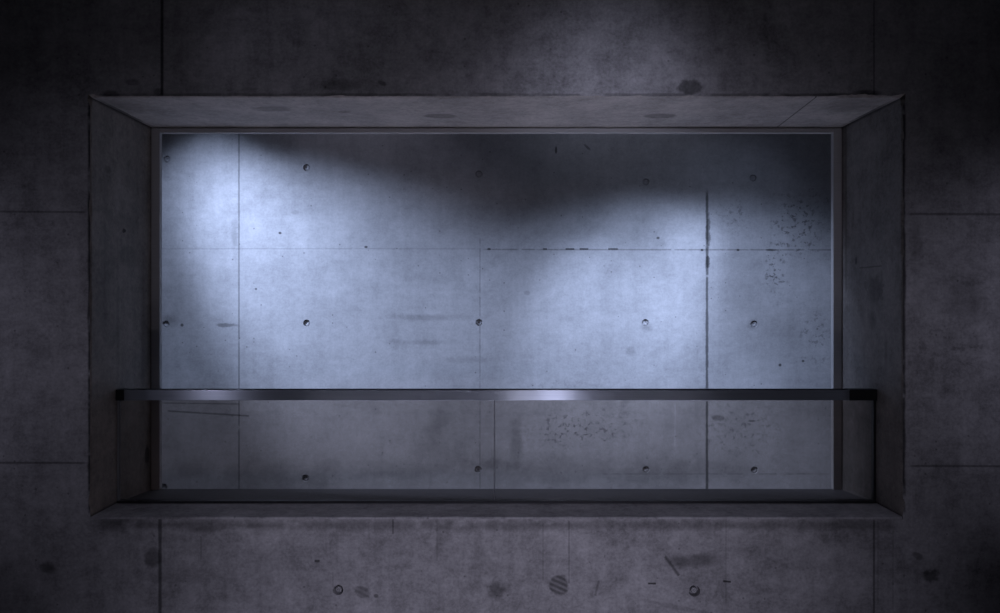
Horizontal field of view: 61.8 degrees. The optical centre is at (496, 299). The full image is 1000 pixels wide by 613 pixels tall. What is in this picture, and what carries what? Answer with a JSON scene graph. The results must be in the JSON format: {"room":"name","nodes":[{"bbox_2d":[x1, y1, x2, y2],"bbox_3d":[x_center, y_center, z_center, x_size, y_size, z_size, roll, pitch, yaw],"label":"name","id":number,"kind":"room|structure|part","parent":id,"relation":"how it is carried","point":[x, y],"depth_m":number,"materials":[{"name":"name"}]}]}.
{"room":"concrete observation room","nodes":[
{"label":"concrete observation room","id":0,"kind":"room"},
{"bbox_2d":[162,134,830,488],"bbox_3d":[0.000,-0.750,4.650,10.000,4.400,0.300,0,0,0],"label":"wall","id":1,"kind":"structure","parent":0,"point":[290,261],"depth_m":4.50,"materials":[{"name":"concrete"}]},
{"bbox_2d":[0,0,999,612],"bbox_3d":[0.000,-0.200,3.273,10.000,3.300,0.546,0,0,0],"label":"wall","id":2,"kind":"structure","parent":0,"point":[912,87],"depth_m":3.00,"materials":[{"name":"concrete"}]},
{"bbox_2d":[91,128,901,518],"bbox_3d":[-0.002,0.041,3.272,2.910,1.538,0.548,0,0,0],"label":"window","id":3,"kind":"structure","parent":2,"relation":"in","point":[118,510],"depth_m":3.20,"materials":[{"name":"metal"}]},
{"bbox_3d":[-0.731,0.570,3.215,1.440,0.398,0.012,0,0,0],"label":"glass panel","id":4,"kind":"part","parent":3,"relation":"part of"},
{"bbox_3d":[-0.002,0.363,3.215,2.906,0.040,0.045,0,0,0],"label":"handrail","id":5,"kind":"part","parent":3,"relation":"part of","materials":[{"name":"metal"}]},
{"bbox_3d":[-0.002,0.561,3.215,2.910,0.438,0.048,0,0,0],"label":"glass balustrade","id":6,"kind":"part","parent":3,"relation":"part of","materials":[{"name":"clear glass"}]},
{"bbox_3d":[-0.002,0.781,3.106,2.910,0.010,0.216,0,0,0],"label":"sill","id":7,"kind":"part","parent":3,"relation":"part of","materials":[{"name":"concrete"}]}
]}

